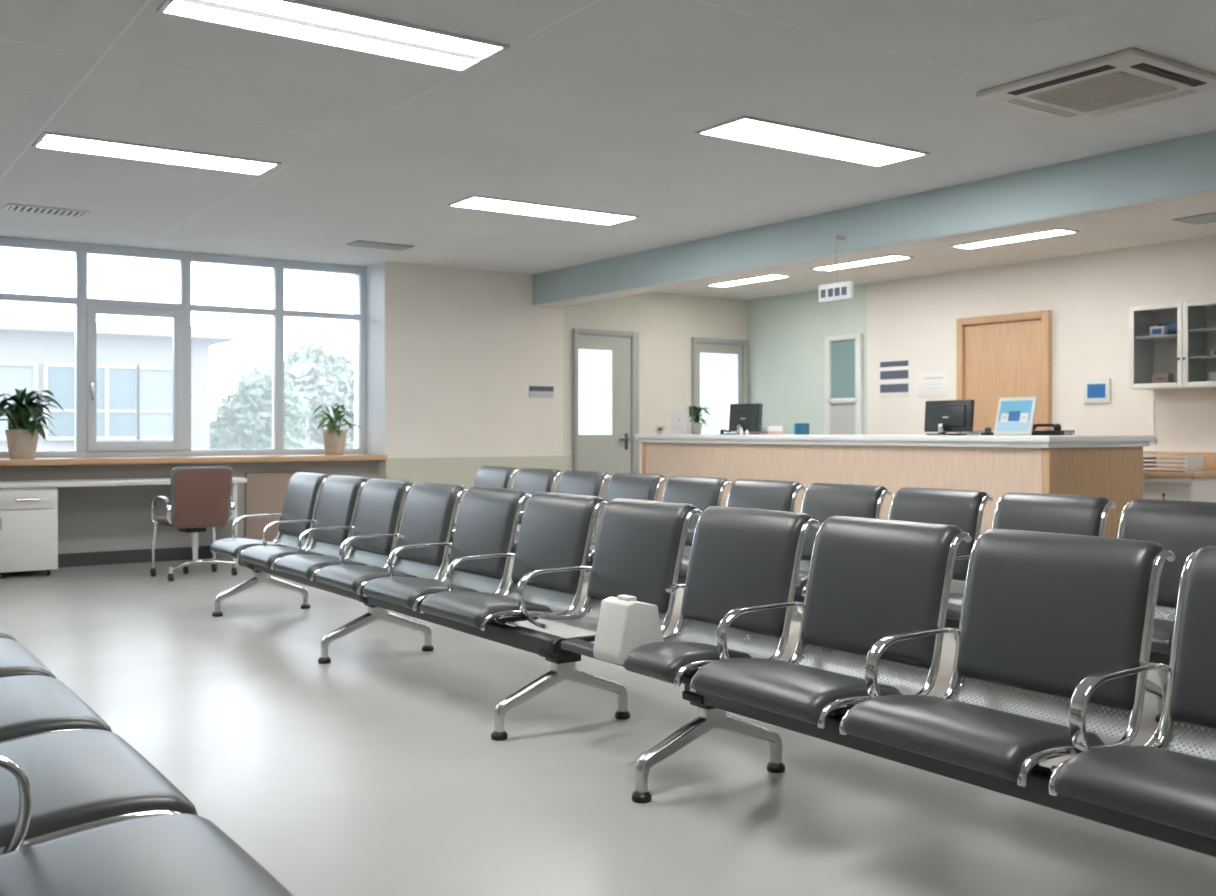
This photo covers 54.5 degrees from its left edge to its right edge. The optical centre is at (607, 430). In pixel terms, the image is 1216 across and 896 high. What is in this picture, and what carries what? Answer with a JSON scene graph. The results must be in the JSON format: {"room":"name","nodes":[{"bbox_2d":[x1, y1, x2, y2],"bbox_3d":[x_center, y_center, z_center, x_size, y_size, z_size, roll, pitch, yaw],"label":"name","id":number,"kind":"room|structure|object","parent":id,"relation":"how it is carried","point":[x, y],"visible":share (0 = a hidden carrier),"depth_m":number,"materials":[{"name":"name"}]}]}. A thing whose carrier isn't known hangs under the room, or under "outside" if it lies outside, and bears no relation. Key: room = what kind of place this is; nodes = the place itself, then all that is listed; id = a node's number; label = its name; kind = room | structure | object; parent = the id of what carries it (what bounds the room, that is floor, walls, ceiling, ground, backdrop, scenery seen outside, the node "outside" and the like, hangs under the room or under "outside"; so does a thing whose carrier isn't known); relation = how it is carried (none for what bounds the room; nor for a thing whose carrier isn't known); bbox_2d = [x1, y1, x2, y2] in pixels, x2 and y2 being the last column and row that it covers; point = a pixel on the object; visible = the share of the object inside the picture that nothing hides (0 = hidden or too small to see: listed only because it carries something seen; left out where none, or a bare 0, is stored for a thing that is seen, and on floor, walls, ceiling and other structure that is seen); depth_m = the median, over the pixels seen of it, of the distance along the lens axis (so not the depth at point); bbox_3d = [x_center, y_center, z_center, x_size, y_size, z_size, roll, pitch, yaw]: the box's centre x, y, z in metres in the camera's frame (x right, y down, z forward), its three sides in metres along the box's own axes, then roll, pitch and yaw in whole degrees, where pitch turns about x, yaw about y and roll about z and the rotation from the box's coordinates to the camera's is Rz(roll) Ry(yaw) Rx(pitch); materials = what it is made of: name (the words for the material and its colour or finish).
{"room":"hospital interior","nodes":[
{"label":"hospital interior","id":0,"kind":"room"},
{"bbox_2d":[0,460,377,553],"bbox_3d":[-5.266,0.697,9.398,7.190,0.846,0.392,0,0,-35],"label":"desk","id":1,"kind":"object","parent":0,"point":[97,518],"depth_m":9.97,"materials":[{"name":"grey paint"}]},
{"bbox_2d":[0,454,387,465],"bbox_3d":[-5.186,0.248,9.283,7.190,0.048,0.560,0,0,-35],"label":"windowsill","id":2,"kind":"structure","parent":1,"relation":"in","point":[319,457],"depth_m":10.07,"materials":[{"name":"brown wood"}]},
{"bbox_2d":[0,387,63,458],"bbox_3d":[-4.727,-0.061,9.498,0.569,0.568,0.617,0,0,-6],"label":"potted plant","id":3,"kind":"object","parent":2,"relation":"on","point":[22,442],"visible":1,"depth_m":9.41,"materials":[{"name":"green plant"}]},
{"bbox_2d":[0,236,365,457],"bbox_3d":[-4.511,-0.689,10.051,5.204,1.826,0.155,0,0,-35],"label":"window","id":4,"kind":"structure","parent":2,"relation":"on","point":[87,309],"depth_m":10.48,"materials":[{"name":"white paint"}]},
{"bbox_2d":[311,404,360,454],"bbox_3d":[-2.560,-0.015,11.045,0.455,0.477,0.469,0,0,30],"label":"potted plant","id":5,"kind":"object","parent":2,"relation":"on","point":[334,439],"visible":0.99,"depth_m":10.96,"materials":[{"name":"green plant"}]},
{"bbox_2d":[58,540,350,567],"bbox_3d":[-5.150,1.064,9.231,7.190,0.112,0.014,0,0,-35],"label":"baseboard","id":6,"kind":"structure","parent":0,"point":[204,552],"depth_m":9.98,"materials":[{"name":"grey"}]},
{"bbox_2d":[354,261,747,540],"bbox_3d":[-0.365,-0.241,12.796,4.736,2.722,0.762,0,0,-35],"label":"wall","id":7,"kind":"structure","parent":0,"point":[465,348],"depth_m":11.83,"materials":[{"name":"beige paint"}]},
{"bbox_2d":[365,261,384,454],"bbox_3d":[-2.236,-0.689,11.332,0.006,1.826,0.457,0,0,-35],"label":"trim","id":8,"kind":"structure","parent":7,"relation":"attached to","point":[375,274],"depth_m":11.32,"materials":[{"name":"white paint"}]},
{"bbox_2d":[529,386,553,397],"bbox_3d":[-0.685,-0.403,12.117,0.290,0.120,0.014,0,0,-35],"label":"door sign","id":9,"kind":"object","parent":7,"relation":"attached to","point":[534,391],"visible":1,"depth_m":12.11,"materials":[{"name":"grey"}]},
{"bbox_2d":[572,328,638,535],"bbox_3d":[-0.008,0.023,12.546,0.830,2.194,0.090,0,0,-35],"label":"door","id":10,"kind":"structure","parent":7,"relation":"in","point":[605,367],"depth_m":12.55,"materials":[{"name":"grey paint"}]},
{"bbox_2d":[691,337,747,433],"bbox_3d":[1.280,0.034,13.459,0.808,2.171,0.055,0,0,-35],"label":"door","id":11,"kind":"structure","parent":7,"relation":"in","point":[719,372],"depth_m":13.45,"materials":[{"name":"grey paint"}]},
{"bbox_2d":[0,0,1215,273],"bbox_3d":[-0.928,-1.677,4.312,9.134,0.150,14.572,0,0,-35],"label":"ceiling","id":12,"kind":"structure","parent":0,"point":[602,108],"depth_m":5.93,"materials":[{"name":"paint"}]},
{"bbox_2d":[3,203,90,217],"bbox_3d":[-4.064,-1.596,8.547,0.540,0.012,0.260,0,0,-35],"label":"ceiling vent","id":13,"kind":"object","parent":12,"relation":"in","point":[10,206],"visible":1,"depth_m":8.53,"materials":[{"name":"white metal"}]},
{"bbox_2d":[0,0,151,180],"bbox_3d":[-2.351,-1.606,5.320,0.017,0.011,9.184,0,0,-35],"label":"trim","id":14,"kind":"structure","parent":12,"relation":"attached to","point":[147,2],"depth_m":5.36,"materials":[{"name":"white"}]},
{"bbox_2d":[32,131,281,175],"bbox_3d":[-2.589,-1.596,6.830,1.299,0.012,0.381,0,0,-35],"label":"recessed light","id":15,"kind":"object","parent":12,"relation":"in","point":[46,140],"visible":1,"depth_m":6.79,"materials":[{"name":"white plastic"}]},
{"bbox_2d":[0,88,336,137],"bbox_3d":[-3.497,-1.606,5.052,4.928,0.011,0.013,0,0,-35],"label":"trim","id":16,"kind":"structure","parent":12,"relation":"attached to","point":[0,88],"depth_m":5.93,"materials":[{"name":"white"}]},
{"bbox_2d":[0,39,397,106],"bbox_3d":[-3.064,-1.606,4.426,4.928,0.011,0.013,0,0,-35],"label":"trim","id":17,"kind":"structure","parent":12,"relation":"attached to","point":[0,39],"depth_m":5.25,"materials":[{"name":"white metal"}]},
{"bbox_2d":[149,72,462,239],"bbox_3d":[-2.244,-1.606,7.573,0.013,0.011,5.600,0,0,-35],"label":"trim","id":18,"kind":"structure","parent":12,"relation":"attached to","point":[460,73],"depth_m":6.59,"materials":[{"name":"white metal"}]},
{"bbox_2d":[157,0,509,71],"bbox_3d":[-1.062,-1.596,4.693,1.310,0.012,0.414,0,0,-35],"label":"recessed light","id":19,"kind":"object","parent":12,"relation":"in","point":[299,20],"visible":1,"depth_m":4.69,"materials":[{"name":"white plastic"}]},
{"bbox_2d":[346,240,413,250],"bbox_3d":[-1.961,-1.596,10.153,0.520,0.012,0.260,0,0,-35],"label":"ceiling vent","id":20,"kind":"object","parent":12,"relation":"in","point":[369,244],"visible":1,"depth_m":10.12,"materials":[{"name":"silver metal"}]},
{"bbox_2d":[447,195,639,225],"bbox_3d":[-0.450,-1.596,8.570,1.400,0.012,0.403,0,0,-35],"label":"recessed light","id":21,"kind":"object","parent":12,"relation":"in","point":[476,202],"visible":1,"depth_m":8.52,"materials":[{"name":"white plastic"}]},
{"bbox_2d":[526,0,599,38],"bbox_3d":[0.529,-1.606,3.567,0.013,0.011,3.024,0,0,-35],"label":"trim","id":22,"kind":"structure","parent":12,"relation":"attached to","point":[595,1],"depth_m":4.58,"materials":[{"name":"white"}]},
{"bbox_2d":[695,115,929,166],"bbox_3d":[1.159,-1.596,6.551,1.411,0.012,0.403,0,0,-35],"label":"recessed light","id":23,"kind":"object","parent":12,"relation":"in","point":[744,129],"visible":1,"depth_m":6.49,"materials":[{"name":"white plastic"}]},
{"bbox_2d":[533,130,1215,306],"bbox_3d":[3.125,-1.445,6.692,0.280,0.314,13.272,0,0,-35],"label":"beam","id":24,"kind":"structure","parent":12,"relation":"attached to","point":[1186,165],"depth_m":7.89,"materials":[{"name":"blue paint"}]},
{"bbox_2d":[819,233,853,302],"bbox_3d":[1.660,-1.180,8.479,0.096,0.490,0.320,0,0,-35],"label":"hanging sign","id":25,"kind":"object","parent":24,"relation":"hanging from","point":[835,291],"visible":1,"depth_m":8.46,"materials":[{"name":"white paint"}]},
{"bbox_2d":[693,0,1189,131],"bbox_3d":[1.598,-1.606,5.268,3.696,0.011,0.011,0,0,-35],"label":"trim","id":26,"kind":"structure","parent":12,"relation":"attached to","point":[693,0],"depth_m":4.93,"materials":[{"name":"white metal"}]},
{"bbox_2d":[976,48,1215,122],"bbox_3d":[2.292,-1.582,5.475,0.800,0.040,0.800,0,0,-35],"label":"air conditioner","id":27,"kind":"object","parent":12,"relation":"attached to","point":[1132,78],"visible":1,"depth_m":5.38,"materials":[{"name":"white plastic"}]},
{"bbox_2d":[1027,71,1177,112],"bbox_3d":[2.292,-1.567,5.475,0.470,0.011,0.470,0,0,-35],"label":"grille","id":28,"kind":"object","parent":27,"relation":"attached to","point":[1112,88],"depth_m":5.44,"materials":[{"name":"grey plastic"}]},
{"bbox_2d":[0,537,1215,895],"bbox_3d":[0.327,1.180,5.303,12.326,0.120,14.772,0,0,-35],"label":"floor","id":29,"kind":"structure","parent":0,"point":[377,769],"depth_m":3.90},
{"bbox_2d":[0,487,57,578],"bbox_3d":[-4.552,0.779,9.178,0.431,0.681,0.508,0,0,-35],"label":"pedestal","id":30,"kind":"object","parent":29,"relation":"on","point":[28,516],"visible":0.97,"depth_m":9.00,"materials":[{"name":"white laminate"}]},
{"bbox_2d":[0,477,246,563],"bbox_3d":[-4.326,0.759,9.418,2.710,0.722,0.611,0,0,-35],"label":"desk","id":31,"kind":"object","parent":29,"relation":"on","point":[222,532],"visible":0.5,"depth_m":9.48,"materials":[{"name":"white laminate"}]},
{"bbox_2d":[0,624,293,895],"bbox_3d":[-1.625,0.695,2.934,0.797,0.850,3.601,0,0,-35],"label":"bench","id":32,"kind":"object","parent":29,"relation":"on","point":[83,812],"visible":1,"depth_m":2.12,"materials":[{"name":"grey leather"}]},
{"bbox_2d":[150,466,236,581],"bbox_3d":[-3.208,0.695,9.120,0.548,0.850,0.508,0,0,-40],"label":"office chair","id":33,"kind":"object","parent":29,"relation":"on","point":[201,498],"visible":1,"depth_m":8.96,"materials":[{"name":"brown"}]},
{"bbox_2d":[246,472,297,547],"bbox_3d":[-3.013,0.748,10.688,0.538,0.745,0.018,0,0,-35],"label":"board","id":34,"kind":"object","parent":29,"relation":"on","point":[265,492],"visible":0.4,"depth_m":10.63,"materials":[{"name":"beige wood"}]},
{"bbox_2d":[210,472,629,740],"bbox_3d":[-1.225,0.695,6.049,0.693,0.850,3.926,0,0,-35],"label":"bench","id":35,"kind":"object","parent":29,"relation":"on","point":[556,532],"visible":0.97,"depth_m":5.58,"materials":[{"name":"grey leather"}]},
{"bbox_2d":[423,466,1215,721],"bbox_3d":[0.454,0.695,6.575,0.693,0.850,6.064,0,0,-35],"label":"bench","id":36,"kind":"object","parent":29,"relation":"on","point":[1183,528],"visible":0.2,"depth_m":5.43,"materials":[{"name":"grey leather"}]},
{"bbox_2d":[539,498,1215,856],"bbox_3d":[0.622,0.695,3.381,0.695,0.850,3.033,0,0,-35],"label":"bench","id":37,"kind":"object","parent":29,"relation":"on","point":[1061,616],"visible":1,"depth_m":3.13,"materials":[{"name":"grey leather"}]},
{"bbox_2d":[593,594,663,664],"bbox_3d":[0.071,0.658,3.965,0.195,0.216,0.155,0,0,-35],"label":"plastic box","id":38,"kind":"object","parent":37,"relation":"on","point":[625,623],"visible":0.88,"depth_m":3.90,"materials":[{"name":"white plastic"}]},
{"bbox_2d":[635,434,1154,592],"bbox_3d":[2.014,0.576,9.635,1.204,1.089,4.463,0,0,-35],"label":"reception desk","id":39,"kind":"object","parent":29,"relation":"on","point":[1110,467],"depth_m":8.38,"materials":[{"name":"brown wood"}]},
{"bbox_2d":[654,426,664,433],"bbox_3d":[0.494,-0.009,11.066,0.107,0.079,0.124,0,0,-35],"label":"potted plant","id":40,"kind":"object","parent":39,"relation":"on","point":[659,431],"visible":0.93,"depth_m":11.05,"materials":[{"name":"green plant"}]},
{"bbox_2d":[670,409,689,433],"bbox_3d":[0.671,-0.087,10.984,0.063,0.234,0.210,0,0,-42],"label":"card","id":41,"kind":"object","parent":39,"relation":"on","point":[680,422],"visible":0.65,"depth_m":10.96,"materials":[{"name":"white paper"}]},
{"bbox_2d":[687,406,712,433],"bbox_3d":[0.869,-0.107,11.352,0.347,0.276,0.332,0,0,-35],"label":"potted plant","id":42,"kind":"object","parent":39,"relation":"on","point":[696,426],"visible":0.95,"depth_m":11.32,"materials":[{"name":"green plant"}]},
{"bbox_2d":[720,429,731,433],"bbox_3d":[1.032,0.007,10.316,0.040,0.046,0.130,0,0,-35],"label":"stapler","id":43,"kind":"object","parent":39,"relation":"on","point":[722,431],"visible":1,"depth_m":10.31,"materials":[{"name":"black plastic"}]},
{"bbox_2d":[739,427,742,434],"bbox_3d":[1.141,-0.001,10.120,0.036,0.062,0.036,0,0,-35],"label":"pill bottle","id":44,"kind":"object","parent":39,"relation":"on","point":[740,428],"visible":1,"depth_m":10.11,"materials":[{"name":"white plastic"}]},
{"bbox_2d":[729,403,762,433],"bbox_3d":[1.211,-0.108,10.540,0.190,0.276,0.370,0,0,-40],"label":"computer monitor","id":45,"kind":"object","parent":39,"relation":"on","point":[748,416],"visible":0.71,"depth_m":10.51,"materials":[{"name":"grey plastic"}]},
{"bbox_2d":[755,426,782,433],"bbox_3d":[1.447,-0.007,10.603,0.182,0.075,0.172,0,0,-35],"label":"tissue box","id":46,"kind":"object","parent":39,"relation":"on","point":[765,429],"visible":0.82,"depth_m":10.53,"materials":[{"name":"white cardboard"}]},
{"bbox_2d":[794,423,808,434],"bbox_3d":[1.617,-0.017,9.863,0.092,0.095,0.092,0,0,-35],"label":"box","id":47,"kind":"object","parent":39,"relation":"on","point":[799,428],"visible":1,"depth_m":9.83,"materials":[{"name":"blue"}]},
{"bbox_2d":[635,434,1154,447],"bbox_3d":[2.014,0.069,9.635,1.204,0.075,4.463,0,0,-35],"label":"countertop","id":48,"kind":"structure","parent":39,"relation":"on","point":[1032,441],"depth_m":8.33,"materials":[{"name":"white stone"}]},
{"bbox_2d":[924,400,973,434],"bbox_3d":[2.493,-0.098,8.689,0.190,0.257,0.470,0,0,-28],"label":"computer monitor","id":49,"kind":"object","parent":39,"relation":"on","point":[943,416],"visible":0.98,"depth_m":8.65,"materials":[{"name":"grey plastic"}]},
{"bbox_2d":[962,430,993,434],"bbox_3d":[2.786,0.013,8.865,0.200,0.036,0.154,0,0,-35],"label":"paper stack","id":50,"kind":"object","parent":39,"relation":"on","point":[975,432],"visible":0.48,"depth_m":8.79,"materials":[{"name":"white paper"}]},
{"bbox_2d":[980,427,993,434],"bbox_3d":[2.642,0.002,8.226,0.100,0.056,0.040,0,0,-35],"label":"tape dispenser","id":51,"kind":"object","parent":39,"relation":"on","point":[987,431],"visible":1,"depth_m":8.22,"materials":[{"name":"black plastic"}]},
{"bbox_2d":[994,397,1037,434],"bbox_3d":[2.850,-0.102,8.190,0.136,0.264,0.340,0,0,-26],"label":"display","id":52,"kind":"object","parent":39,"relation":"on","point":[1015,415],"visible":1,"depth_m":8.16,"materials":[{"name":"white paint"}]},
{"bbox_2d":[1008,411,1019,420],"bbox_3d":[2.813,-0.103,8.172,0.016,0.069,0.100,0,0,-26],"label":"print","id":53,"kind":"object","parent":52,"relation":"on","point":[1012,415],"depth_m":8.17,"materials":[{"name":"blue paper"}]},
{"bbox_2d":[998,400,1032,426],"bbox_3d":[2.814,-0.106,8.173,0.049,0.210,0.290,0,0,-26],"label":"print","id":54,"kind":"object","parent":52,"relation":"attached to","point":[1011,413],"depth_m":8.16,"materials":[{"name":"blue paper"}]},
{"bbox_2d":[1032,423,1073,434],"bbox_3d":[3.114,-0.011,8.269,0.328,0.083,0.180,0,0,44],"label":"telephone","id":55,"kind":"object","parent":39,"relation":"on","point":[1057,427],"visible":0.94,"depth_m":8.22,"materials":[{"name":"black plastic"}]},
{"bbox_2d":[1143,451,1215,501],"bbox_3d":[4.198,0.643,9.276,0.835,0.954,1.284,0,0,-35],"label":"base cabinet","id":56,"kind":"object","parent":29,"relation":"on","point":[1200,486],"visible":0.2,"depth_m":8.71,"materials":[{"name":"white laminate"}]},
{"bbox_2d":[1143,469,1215,477],"bbox_3d":[4.198,0.319,9.276,0.835,0.035,1.284,0,0,-35],"label":"countertop","id":57,"kind":"structure","parent":56,"relation":"on","point":[1207,472],"depth_m":8.66,"materials":[{"name":"brown wood"}]},
{"bbox_2d":[1143,454,1203,471],"bbox_3d":[4.226,0.237,8.864,0.240,0.125,0.376,0,0,-35],"label":"tray","id":58,"kind":"object","parent":57,"relation":"on","point":[1193,463],"visible":0.77,"depth_m":8.75,"materials":[{"name":"white plastic"}]},
{"bbox_2d":[1143,455,1184,457],"bbox_3d":[4.226,0.190,8.864,0.240,0.020,0.364,0,0,-35],"label":"tray","id":59,"kind":"object","parent":58,"relation":"on","point":[1144,456],"depth_m":8.79,"materials":[{"name":"white plastic"}]},
{"bbox_2d":[1143,459,1184,462],"bbox_3d":[4.226,0.222,8.864,0.240,0.020,0.364,0,0,-35],"label":"tray","id":60,"kind":"object","parent":58,"relation":"on","point":[1144,460],"depth_m":8.81,"materials":[{"name":"white plastic"}]},
{"bbox_2d":[1143,463,1184,466],"bbox_3d":[4.226,0.254,8.864,0.240,0.020,0.364,0,0,-35],"label":"tray","id":61,"kind":"object","parent":58,"relation":"on","point":[1144,464],"depth_m":8.79,"materials":[{"name":"white plastic"}]},
{"bbox_2d":[1143,468,1184,470],"bbox_3d":[4.226,0.286,8.864,0.240,0.020,0.364,0,0,-35],"label":"tray","id":62,"kind":"object","parent":58,"relation":"on","point":[1155,469],"depth_m":8.78,"materials":[{"name":"white plastic"}]},
{"bbox_2d":[654,201,1215,299],"bbox_3d":[4.380,-1.623,7.683,2.952,0.200,14.072,0,0,-35],"label":"ceiling","id":63,"kind":"structure","parent":0,"point":[1157,226],"depth_m":10.13,"materials":[{"name":"paint"}]},
{"bbox_2d":[706,274,791,286],"bbox_3d":[1.410,-1.517,11.914,0.246,0.012,1.030,0,0,-35],"label":"recessed light","id":64,"kind":"object","parent":63,"relation":"in","point":[769,276],"visible":1,"depth_m":11.87,"materials":[{"name":"white plastic"}]},
{"bbox_2d":[810,254,913,270],"bbox_3d":[2.277,-1.517,10.662,0.246,0.012,1.030,0,0,-35],"label":"recessed light","id":65,"kind":"object","parent":63,"relation":"in","point":[894,257],"visible":1,"depth_m":10.60,"materials":[{"name":"white plastic"}]},
{"bbox_2d":[949,228,1078,248],"bbox_3d":[3.195,-1.517,9.336,0.246,0.012,1.030,0,0,-35],"label":"recessed light","id":66,"kind":"object","parent":63,"relation":"in","point":[1058,231],"visible":1,"depth_m":9.28,"materials":[{"name":"white plastic"}]},
{"bbox_2d":[1173,212,1215,224],"bbox_3d":[4.296,-1.517,8.395,0.320,0.012,0.400,0,0,-35],"label":"ceiling vent","id":67,"kind":"object","parent":63,"relation":"in","point":[1209,217],"visible":1,"depth_m":8.44,"materials":[{"name":"silver metal"}]},
{"bbox_2d":[748,236,1215,469],"bbox_3d":[5.485,-0.202,8.326,0.204,2.643,13.272,0,0,-35],"label":"wall","id":68,"kind":"structure","parent":0,"point":[1089,297],"depth_m":10.78,"materials":[{"name":"white paint"}]},
{"bbox_2d":[824,334,862,434],"bbox_3d":[2.483,0.056,12.439,0.050,2.128,0.515,0,0,-35],"label":"door","id":69,"kind":"structure","parent":68,"relation":"in","point":[843,354],"depth_m":12.44,"materials":[{"name":"white paint"}]},
{"bbox_2d":[880,360,908,397],"bbox_3d":[2.887,-0.524,11.901,0.006,0.370,0.380,0,0,-35],"label":"notice","id":70,"kind":"object","parent":68,"relation":"attached to","point":[894,375],"visible":1,"depth_m":11.89,"materials":[{"name":"white paper"}]},
{"bbox_2d":[918,371,946,397],"bbox_3d":[3.161,-0.454,11.505,0.004,0.250,0.350,0,0,-35],"label":"notice","id":71,"kind":"object","parent":68,"relation":"attached to","point":[930,384],"visible":1,"depth_m":11.50,"materials":[{"name":"white paper"}]},
{"bbox_2d":[957,310,1051,433],"bbox_3d":[3.603,0.028,10.800,0.082,2.184,0.991,0,0,-35],"label":"door","id":72,"kind":"structure","parent":68,"relation":"in","point":[1004,355],"depth_m":10.80,"materials":[{"name":"brown wood"}]},
{"bbox_2d":[1083,378,1110,402],"bbox_3d":[4.162,-0.341,10.043,0.024,0.205,0.245,0,0,-35],"label":"framed picture","id":73,"kind":"object","parent":68,"relation":"attached to","point":[1094,390],"visible":1,"depth_m":10.03,"materials":[{"name":"white paint"}]},
{"bbox_2d":[1151,390,1156,442],"bbox_3d":[4.451,-0.117,9.620,0.029,0.434,0.036,0,0,-35],"label":"power cord","id":74,"kind":"object","parent":68,"relation":"attached to","point":[1155,441],"visible":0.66,"depth_m":9.62,"materials":[{"name":"grey plastic"}]},
{"bbox_2d":[1129,299,1215,389],"bbox_3d":[4.550,-0.666,9.177,0.370,0.661,0.885,0,0,-35],"label":"upper cabinet","id":75,"kind":"object","parent":68,"relation":"attached to","point":[1186,354],"visible":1,"depth_m":9.26,"materials":[{"name":"white laminate"}]},
{"bbox_2d":[1135,334,1176,340],"bbox_3d":[4.450,-0.745,9.371,0.296,0.016,0.415,0,0,-35],"label":"shelf","id":76,"kind":"object","parent":75,"relation":"attached to","point":[1138,337],"depth_m":9.40,"materials":[{"name":"white laminate"}]},
{"bbox_2d":[1150,326,1167,335],"bbox_3d":[4.375,-0.791,9.376,0.052,0.075,0.120,0,0,-35],"label":"box","id":77,"kind":"object","parent":75,"relation":"on","point":[1160,330],"visible":0.82,"depth_m":9.35,"materials":[{"name":"white"}]},
{"bbox_2d":[1152,373,1173,382],"bbox_3d":[4.405,-0.405,9.370,0.082,0.100,0.140,0,0,-35],"label":"box","id":78,"kind":"object","parent":75,"relation":"in","point":[1164,377],"visible":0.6,"depth_m":9.33,"materials":[{"name":"pink cardboard"}]},
{"bbox_2d":[1157,322,1176,334],"bbox_3d":[4.484,-0.806,9.403,0.090,0.105,0.170,0,0,-35],"label":"box","id":79,"kind":"object","parent":75,"relation":"on","point":[1172,327],"visible":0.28,"depth_m":9.35,"materials":[{"name":"blue"}]},
{"bbox_2d":[1189,355,1215,359],"bbox_3d":[4.696,-0.566,9.015,0.296,0.016,0.415,0,0,-35],"label":"shelf","id":80,"kind":"object","parent":75,"relation":"attached to","point":[1191,357],"depth_m":9.08,"materials":[{"name":"white laminate"}]},
{"bbox_2d":[1189,328,1215,333],"bbox_3d":[4.696,-0.773,9.015,0.296,0.016,0.415,0,0,-35],"label":"shelf","id":81,"kind":"object","parent":75,"relation":"attached to","point":[1191,330],"depth_m":9.07,"materials":[{"name":"white laminate"}]},
{"bbox_2d":[1209,373,1215,380],"bbox_3d":[4.689,-0.400,8.967,0.092,0.090,0.200,0,0,-35],"label":"box","id":82,"kind":"object","parent":75,"relation":"in","point":[1212,376],"visible":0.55,"depth_m":9.00,"materials":[{"name":"white"}]},
{"label":"outside","id":83,"kind":"structure","parent":0,"visible":0},
{"bbox_3d":[-18.300,1.445,39.615,75.000,0.350,64.024,0,0,-35],"label":"ground","id":84,"kind":"structure","parent":83,"visible":0},
{"bbox_2d":[0,317,242,450],"bbox_3d":[-12.514,-0.127,16.750,12.600,2.793,6.650,0,0,-35],"label":"building","id":85,"kind":"structure","parent":84,"relation":"on","point":[135,361],"depth_m":16.86,"materials":[{"name":"grey paint"}]},
{"bbox_2d":[210,368,317,449],"bbox_3d":[-5.900,0.095,19.761,2.127,2.362,1.499,0,0,-35],"label":"tree","id":86,"kind":"object","parent":84,"relation":"on","point":[244,421],"visible":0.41,"depth_m":19.36,"materials":[{"name":"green plant"}]},
{"bbox_2d":[237,339,353,448],"bbox_3d":[-6.404,-0.336,25.517,3.373,3.342,2.098,0,0,-35],"label":"tree","id":87,"kind":"object","parent":84,"relation":"on","point":[324,377],"visible":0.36,"depth_m":25.11,"materials":[{"name":"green plant"}]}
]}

